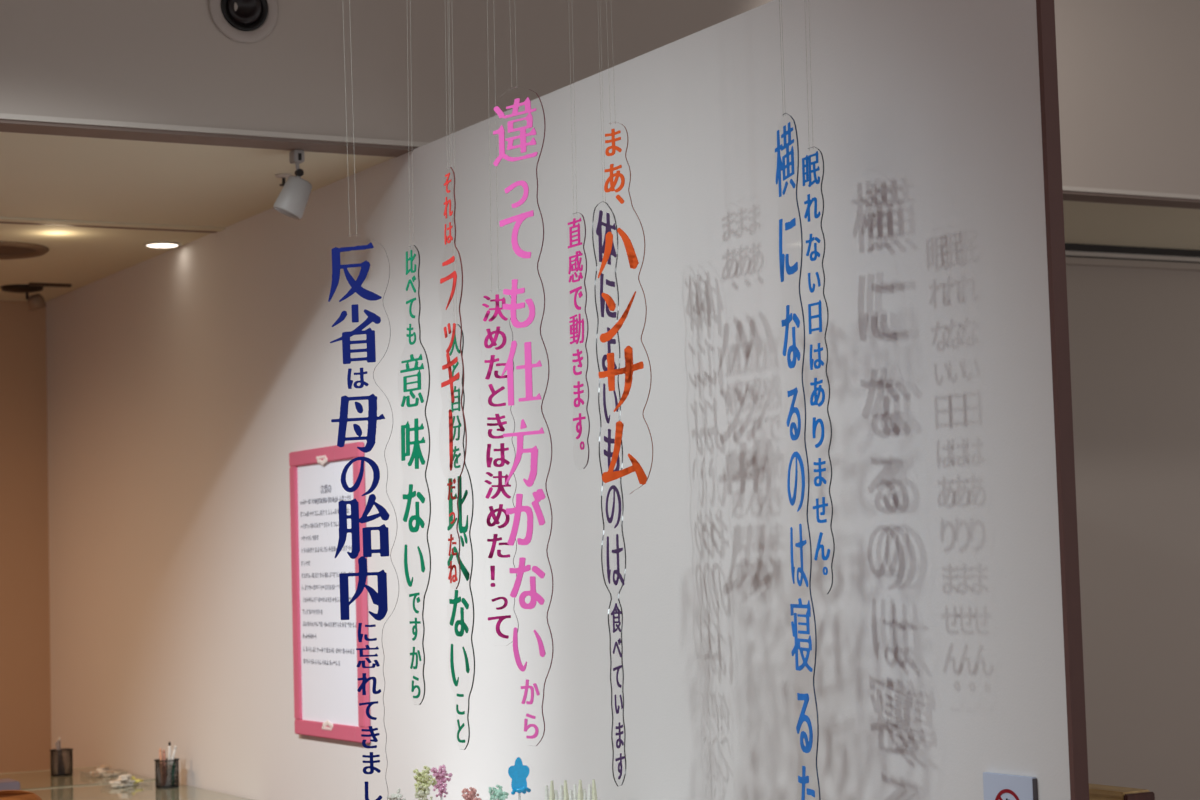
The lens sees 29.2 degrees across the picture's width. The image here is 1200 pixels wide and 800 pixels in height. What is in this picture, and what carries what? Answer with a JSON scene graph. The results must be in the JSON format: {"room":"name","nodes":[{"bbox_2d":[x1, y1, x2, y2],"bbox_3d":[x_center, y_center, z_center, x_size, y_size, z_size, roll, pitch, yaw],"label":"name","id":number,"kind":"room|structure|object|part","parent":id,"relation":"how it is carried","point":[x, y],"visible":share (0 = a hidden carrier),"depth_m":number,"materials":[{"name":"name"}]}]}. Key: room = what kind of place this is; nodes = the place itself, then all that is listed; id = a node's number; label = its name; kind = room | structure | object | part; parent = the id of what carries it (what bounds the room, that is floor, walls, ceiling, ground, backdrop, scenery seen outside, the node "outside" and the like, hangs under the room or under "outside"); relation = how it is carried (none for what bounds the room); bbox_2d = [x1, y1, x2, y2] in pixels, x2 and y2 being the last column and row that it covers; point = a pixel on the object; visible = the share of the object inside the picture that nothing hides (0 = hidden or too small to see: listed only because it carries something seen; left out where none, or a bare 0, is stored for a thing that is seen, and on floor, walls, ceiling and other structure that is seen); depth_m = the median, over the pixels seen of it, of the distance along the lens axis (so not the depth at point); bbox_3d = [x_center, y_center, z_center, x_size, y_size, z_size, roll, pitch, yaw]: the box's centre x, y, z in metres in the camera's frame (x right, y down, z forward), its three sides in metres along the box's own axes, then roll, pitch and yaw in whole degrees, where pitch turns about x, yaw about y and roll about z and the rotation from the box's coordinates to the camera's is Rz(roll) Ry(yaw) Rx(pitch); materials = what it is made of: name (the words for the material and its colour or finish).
{"room":"exhibition gallery","nodes":[
{"label":"exhibition gallery","id":0,"kind":"room"},
{"bbox_2d":[0,301,50,772],"bbox_3d":[-4.916,0.906,8.376,5.910,2.700,0.100,1,-5,-29],"label":"wall","id":1,"kind":"structure","parent":0,"point":[25,685],"depth_m":9.72,"materials":[{"name":"brown paint"}]},
{"bbox_2d":[46,0,1070,799],"bbox_3d":[-0.744,0.679,6.907,0.030,2.700,6.526,1,-5,-29],"label":"wall","id":2,"kind":"structure","parent":0,"point":[183,382],"depth_m":5.30,"materials":[{"name":"white paint"}]},
{"bbox_2d":[0,217,225,232],"bbox_3d":[-3.868,-0.610,6.474,5.880,0.006,0.060,1,-5,-29],"label":"trim","id":3,"kind":"structure","parent":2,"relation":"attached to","point":[2,219],"depth_m":7.69,"materials":[{"name":"paint"}]},
{"bbox_2d":[289,442,370,742],"bbox_3d":[-0.829,0.586,7.005,0.024,0.884,0.560,1,-5,-29],"label":"framed notice","id":4,"kind":"object","parent":2,"relation":"attached to","point":[327,699],"visible":0.98,"depth_m":7.02,"materials":[{"name":"pink paper"}]},
{"bbox_2d":[983,772,1037,799],"bbox_3d":[0.745,0.786,4.167,0.012,0.214,0.144,1,-5,-29],"label":"sign","id":5,"kind":"object","parent":2,"relation":"attached to","point":[996,786],"visible":1,"depth_m":4.17,"materials":[{"name":"white"}]},
{"bbox_2d":[1036,0,1088,799],"bbox_3d":[0.834,0.432,4.055,0.032,2.700,0.012,1,-5,-29],"label":"trim","id":6,"kind":"structure","parent":2,"relation":"attached to","point":[1045,9],"depth_m":4.08,"materials":[{"name":"brown wood"}]},
{"bbox_2d":[0,132,1199,301],"bbox_3d":[-1.662,-0.607,8.188,11.400,0.100,3.800,1,-5,-29],"label":"ceiling","id":7,"kind":"structure","parent":0,"point":[42,176],"depth_m":7.29,"materials":[{"name":"paint"}]},
{"bbox_2d":[1,284,46,310],"bbox_3d":[-2.338,-0.409,9.306,0.169,0.098,0.169,-3,-4,16],"label":"ceiling spotlight","id":8,"kind":"object","parent":7,"relation":"attached to","point":[36,301],"visible":1,"depth_m":9.30,"materials":[{"name":"plastic"}]},
{"bbox_3d":[-2.339,-0.447,9.309,0.170,0.022,0.170,1,-5,-29],"label":"ceiling plate","id":9,"kind":"part","parent":8,"relation":"part of","materials":[{"name":"black metal"}]},
{"bbox_2d":[0,241,48,259],"bbox_3d":[-2.163,-0.533,8.209,0.384,0.016,0.384,1,-5,-29],"label":"ceiling vent","id":10,"kind":"object","parent":7,"relation":"in","point":[8,249],"visible":1,"depth_m":8.22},
{"bbox_2d":[28,283,71,286],"bbox_3d":[-2.207,-0.462,9.229,0.170,0.012,0.024,1,-5,-29],"label":"ceiling track","id":11,"kind":"object","parent":7,"relation":"attached to","point":[29,284],"visible":1,"depth_m":9.22,"materials":[{"name":"black metal"}]},
{"bbox_2d":[144,241,180,247],"bbox_3d":[-1.563,-0.554,8.215,0.132,0.007,0.132,1,-5,-29],"label":"recessed light","id":12,"kind":"object","parent":7,"relation":"in","point":[160,244],"visible":1,"depth_m":8.19,"materials":[{"name":"beige"}]},
{"bbox_2d":[275,173,291,185],"bbox_3d":[-0.943,-0.655,6.859,0.052,0.033,0.052,1,-5,-29],"label":"sprinkler head","id":13,"kind":"object","parent":7,"relation":"attached to","point":[283,176],"visible":0.83,"depth_m":6.85},
{"bbox_2d":[273,150,311,219],"bbox_3d":[-0.865,-0.603,6.464,0.108,0.194,0.092,1,-5,-29],"label":"track spotlight","id":14,"kind":"object","parent":7,"relation":"hanging from","point":[292,200],"visible":1,"depth_m":6.43,"materials":[{"name":"white metal"}]},
{"bbox_2d":[0,0,1199,194],"bbox_3d":[-0.728,-1.336,6.510,11.400,1.238,0.100,1,-5,-29],"label":"ceiling","id":15,"kind":"structure","parent":0,"point":[1128,71],"depth_m":6.54,"materials":[{"name":"paint"}]},
{"bbox_2d":[209,0,278,42],"bbox_3d":[-0.972,-1.075,6.284,0.200,0.200,0.028,0,-4,-25],"label":"air nozzle","id":16,"kind":"object","parent":15,"relation":"attached to","point":[252,21],"visible":1,"depth_m":6.28,"materials":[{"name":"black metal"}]},
{"bbox_2d":[0,113,1199,208],"bbox_3d":[-0.714,-0.711,6.475,11.400,0.014,0.120,1,-5,-29],"label":"trim","id":17,"kind":"structure","parent":15,"relation":"attached to","point":[6,125],"depth_m":6.32,"materials":[{"name":"brown wood"}]},
{"bbox_2d":[1066,265,1199,799],"bbox_3d":[1.542,0.742,8.755,5.220,2.700,0.100,1,-5,-29],"label":"wall","id":18,"kind":"structure","parent":0,"point":[1134,333],"depth_m":9.04,"materials":[{"name":"grey paint"}]},
{"bbox_2d":[1065,243,1199,256],"bbox_3d":[1.537,-0.595,8.788,5.220,0.028,0.040,1,-5,-29],"label":"trim","id":19,"kind":"structure","parent":18,"relation":"attached to","point":[1068,246],"depth_m":9.07,"materials":[{"name":"plastic"}]},
{"bbox_2d":[1065,251,1199,262],"bbox_3d":[1.535,-0.572,8.791,5.220,0.017,0.030,1,-5,-29],"label":"trim","id":20,"kind":"structure","parent":18,"relation":"attached to","point":[1073,253],"depth_m":9.09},
{"bbox_2d":[1066,257,1199,270],"bbox_3d":[1.536,-0.544,8.789,5.220,0.026,0.030,1,-5,-29],"label":"trim","id":21,"kind":"structure","parent":18,"relation":"attached to","point":[1069,260],"depth_m":9.09,"materials":[{"name":"grey paint"}]},
{"bbox_3d":[1.034,-2.282,3.338,11.400,0.100,7.480,1,-5,-29],"label":"ceiling","id":22,"kind":"structure","parent":0,"visible":0},
{"bbox_2d":[328,3,398,799],"bbox_3d":[-0.495,-0.595,4.575,0.153,3.000,0.010,-3,-4,15],"label":"text panel","id":23,"kind":"object","parent":22,"relation":"hanging from","point":[380,598],"visible":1,"depth_m":4.52,"materials":[{"name":"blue plastic"}]},
{"bbox_2d":[400,30,430,704],"bbox_3d":[-0.368,-0.765,4.437,0.021,2.688,0.140,2,-5,-31],"label":"text panel","id":24,"kind":"object","parent":22,"relation":"hanging from","point":[416,453],"visible":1,"depth_m":4.37,"materials":[{"name":"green plastic"}]},
{"bbox_2d":[440,43,466,588],"bbox_3d":[-0.300,-0.872,4.483,0.018,2.473,0.150,1,-5,-25],"label":"text panel","id":25,"kind":"object","parent":22,"relation":"hanging from","point":[453,274],"visible":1,"depth_m":4.41,"materials":[{"name":"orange plastic"}]},
{"bbox_2d":[447,43,474,749],"bbox_3d":[-0.295,-0.713,4.543,0.016,2.783,0.143,1,-4,-27],"label":"text panel","id":26,"kind":"object","parent":22,"relation":"hanging from","point":[461,500],"visible":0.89,"depth_m":4.46,"materials":[{"name":"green plastic"}]},
{"bbox_2d":[482,24,518,645],"bbox_3d":[-0.217,-0.814,4.545,0.078,2.586,0.009,-3,-4,23],"label":"text panel","id":27,"kind":"object","parent":22,"relation":"hanging from","point":[497,309],"visible":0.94,"depth_m":4.48,"materials":[{"name":"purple plastic"}]},
{"bbox_2d":[493,22,553,745],"bbox_3d":[-0.167,-0.737,4.367,0.004,2.766,0.167,2,-6,-43],"label":"text panel","id":28,"kind":"object","parent":22,"relation":"hanging from","point":[539,495],"visible":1,"depth_m":4.31,"materials":[{"name":"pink plastic"}]},
{"bbox_2d":[568,83,589,468],"bbox_3d":[-0.066,-0.974,4.795,0.009,2.239,0.090,1,-4,-28],"label":"text panel","id":29,"kind":"object","parent":22,"relation":"hanging from","point":[577,266],"visible":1,"depth_m":4.73,"materials":[{"name":"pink plastic"}]},
{"bbox_2d":[592,8,625,785],"bbox_3d":[0.004,-0.625,5.020,0.006,2.908,0.158,-3,-4,20],"label":"text panel","id":30,"kind":"object","parent":22,"relation":"hanging from","point":[607,225],"visible":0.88,"depth_m":4.96,"materials":[{"name":"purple plastic"}]},
{"bbox_2d":[598,3,652,494],"bbox_3d":[0.015,-0.946,4.870,0.006,2.291,0.173,2,-6,-44],"label":"text panel","id":31,"kind":"object","parent":22,"relation":"hanging from","point":[608,476],"visible":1,"depth_m":4.81,"materials":[{"name":"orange plastic"}]},
{"bbox_2d":[775,12,820,799],"bbox_3d":[0.357,-0.575,4.478,0.005,3.105,0.189,-1,-4,-11],"label":"text panel","id":32,"kind":"object","parent":22,"relation":"hanging from","point":[804,779],"visible":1,"depth_m":4.41,"materials":[{"name":"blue plastic"}]},
{"bbox_2d":[802,147,834,593],"bbox_3d":[0.382,-0.891,4.303,0.010,2.501,0.089,0,-4,-25],"label":"text panel","id":33,"kind":"object","parent":22,"relation":"hanging from","point":[807,158],"visible":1,"depth_m":4.24,"materials":[{"name":"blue plastic"}]},
{"bbox_3d":[0.207,1.904,4.763,11.400,0.100,11.400,1,-5,-29],"label":"floor","id":34,"kind":"structure","parent":0,"visible":0},
{"bbox_2d":[0,790,41,799],"bbox_3d":[-1.735,1.555,6.429,0.400,0.946,0.442,0,-4,-20],"label":"wooden chair","id":35,"kind":"object","parent":34,"relation":"on","point":[4,794],"visible":1,"depth_m":6.30,"materials":[{"name":"brown wood"}]},
{"bbox_2d":[0,766,154,789],"bbox_3d":[-2.141,1.799,8.517,0.820,0.776,0.721,1,-5,-29],"label":"glass table","id":36,"kind":"object","parent":34,"relation":"on","point":[29,780],"visible":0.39,"depth_m":8.55,"materials":[{"name":"glass"}]},
{"bbox_2d":[50,748,72,776],"bbox_3d":[-2.038,1.372,8.709,0.088,0.098,0.088,1,-5,-29],"label":"pen cup","id":37,"kind":"object","parent":36,"relation":"on","point":[52,753],"visible":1,"depth_m":8.68,"materials":[{"name":"black metal"}]},
{"bbox_2d":[57,740,59,773],"bbox_3d":[-2.046,1.349,8.692,0.013,0.130,0.012,1,-5,-29],"label":"pen","id":38,"kind":"object","parent":37,"relation":"in","point":[58,744],"visible":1,"depth_m":8.69,"materials":[{"name":"grey plastic"}]},
{"bbox_2d":[55,742,63,773],"bbox_3d":[-2.043,1.353,8.695,0.033,0.125,0.011,1,-5,-34],"label":"pen","id":39,"kind":"object","parent":37,"relation":"in","point":[55,742],"visible":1,"depth_m":8.69,"materials":[{"name":"beige plastic"}]},
{"bbox_2d":[59,741,64,773],"bbox_3d":[-2.040,1.351,8.710,0.032,0.131,0.010,1,-5,-29],"label":"pen","id":40,"kind":"object","parent":37,"relation":"in","point":[59,741],"visible":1,"depth_m":8.71,"materials":[{"name":"plastic"}]},
{"bbox_2d":[23,780,252,799],"bbox_3d":[-1.698,1.730,7.716,0.820,0.776,1.006,1,-5,-29],"label":"glass table","id":41,"kind":"object","parent":34,"relation":"on","point":[145,790],"visible":0.76,"depth_m":7.91,"materials":[{"name":"glass"}]},
{"bbox_2d":[0,779,19,789],"bbox_3d":[-2.086,1.328,7.811,0.200,0.062,0.144,1,-5,-29],"label":"case","id":42,"kind":"object","parent":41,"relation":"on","point":[5,784],"visible":0.42,"depth_m":7.79,"materials":[{"name":"plastic"}]},
{"bbox_2d":[154,758,179,788],"bbox_3d":[-1.523,1.313,8.092,0.088,0.098,0.088,1,-5,-29],"label":"pen cup","id":43,"kind":"object","parent":41,"relation":"on","point":[176,760],"visible":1,"depth_m":8.06,"materials":[{"name":"black metal"}]},
{"bbox_2d":[159,748,163,785],"bbox_3d":[-1.543,1.291,8.094,0.016,0.132,0.011,-2,-4,0],"label":"pen","id":44,"kind":"object","parent":43,"relation":"in","point":[160,749],"visible":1,"depth_m":8.09,"materials":[{"name":"orange plastic"}]},
{"bbox_2d":[163,750,166,785],"bbox_3d":[-1.534,1.295,8.106,0.014,0.126,0.012,1,-5,-29],"label":"pen","id":45,"kind":"object","parent":43,"relation":"in","point":[164,754],"visible":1,"depth_m":8.10,"materials":[{"name":"orange plastic"}]},
{"bbox_2d":[168,741,170,785],"bbox_3d":[-1.516,1.280,8.095,0.015,0.154,0.011,-2,-4,0],"label":"pen","id":46,"kind":"object","parent":43,"relation":"in","point":[169,742],"visible":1,"depth_m":8.09,"materials":[{"name":"white plastic"}]},
{"bbox_2d":[166,745,176,785],"bbox_3d":[-1.510,1.287,8.096,0.043,0.142,0.011,-2,-4,0],"label":"pen","id":47,"kind":"object","parent":43,"relation":"in","point":[175,746],"visible":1,"depth_m":8.09,"materials":[{"name":"white plastic"}]},
{"bbox_2d":[1089,783,1154,799],"bbox_3d":[1.026,1.366,5.231,0.083,0.991,0.660,1,-5,-29],"label":"wooden screen","id":48,"kind":"object","parent":34,"relation":"on","point":[1096,791],"visible":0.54,"depth_m":5.01,"materials":[{"name":"brown wood"}]},
{"bbox_3d":[1.022,1.373,5.235,0.075,0.978,0.645,1,-5,-29],"label":"panel","id":49,"kind":"part","parent":48,"relation":"part of","materials":[{"name":"brown wood"}]},
{"bbox_3d":[1.183,1.343,4.947,0.083,0.987,0.010,1,-5,-29],"label":"post","id":50,"kind":"part","parent":48,"relation":"part of","materials":[{"name":"brown wood"}]},
{"bbox_3d":[-0.305,1.499,5.489,0.520,0.840,1.500,1,-5,-29],"label":"display shelf","id":51,"kind":"object","parent":34,"relation":"on","visible":0},
{"bbox_2d":[387,788,405,799],"bbox_3d":[-0.468,0.984,5.316,0.046,0.172,0.044,1,-5,-29],"label":"flower ornament","id":52,"kind":"object","parent":51,"relation":"on","point":[393,796],"visible":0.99,"depth_m":5.32,"materials":[{"name":"white plant"}]},
{"bbox_2d":[413,766,436,799],"bbox_3d":[-0.397,0.949,5.246,0.056,0.228,0.044,1,-5,-29],"label":"flower ornament","id":53,"kind":"object","parent":51,"relation":"on","point":[423,782],"visible":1,"depth_m":5.24,"materials":[{"name":"plant"}]},
{"bbox_2d":[430,765,452,797],"bbox_3d":[-0.363,0.955,5.315,0.048,0.223,0.044,1,-5,-29],"label":"flower ornament","id":54,"kind":"object","parent":51,"relation":"on","point":[440,777],"visible":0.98,"depth_m":5.31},
{"bbox_2d":[461,787,481,799],"bbox_3d":[-0.293,0.971,5.246,0.045,0.178,0.044,1,-5,-29],"label":"flower ornament","id":55,"kind":"object","parent":51,"relation":"on","point":[470,795],"visible":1,"depth_m":5.24,"materials":[{"name":"pink plant"}]},
{"bbox_2d":[488,784,508,799],"bbox_3d":[-0.234,0.974,5.295,0.048,0.176,0.044,-4,-4,24],"label":"flower ornament","id":56,"kind":"object","parent":51,"relation":"on","point":[500,795],"visible":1,"depth_m":5.29,"materials":[{"name":"teal plant"}]},
{"bbox_2d":[508,757,530,794],"bbox_3d":[-0.181,0.930,5.194,0.044,0.246,0.044,-5,-5,42],"label":"flower ornament","id":57,"kind":"object","parent":51,"relation":"on","point":[518,772],"visible":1,"depth_m":5.19,"materials":[{"name":"blue plastic"}]},
{"bbox_2d":[545,779,596,799],"bbox_3d":[-0.066,0.966,5.297,0.122,0.180,0.015,-2,-4,0],"label":"fringe","id":58,"kind":"object","parent":51,"relation":"on","point":[592,793],"visible":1,"depth_m":5.30,"materials":[{"name":"plastic"}]}
]}

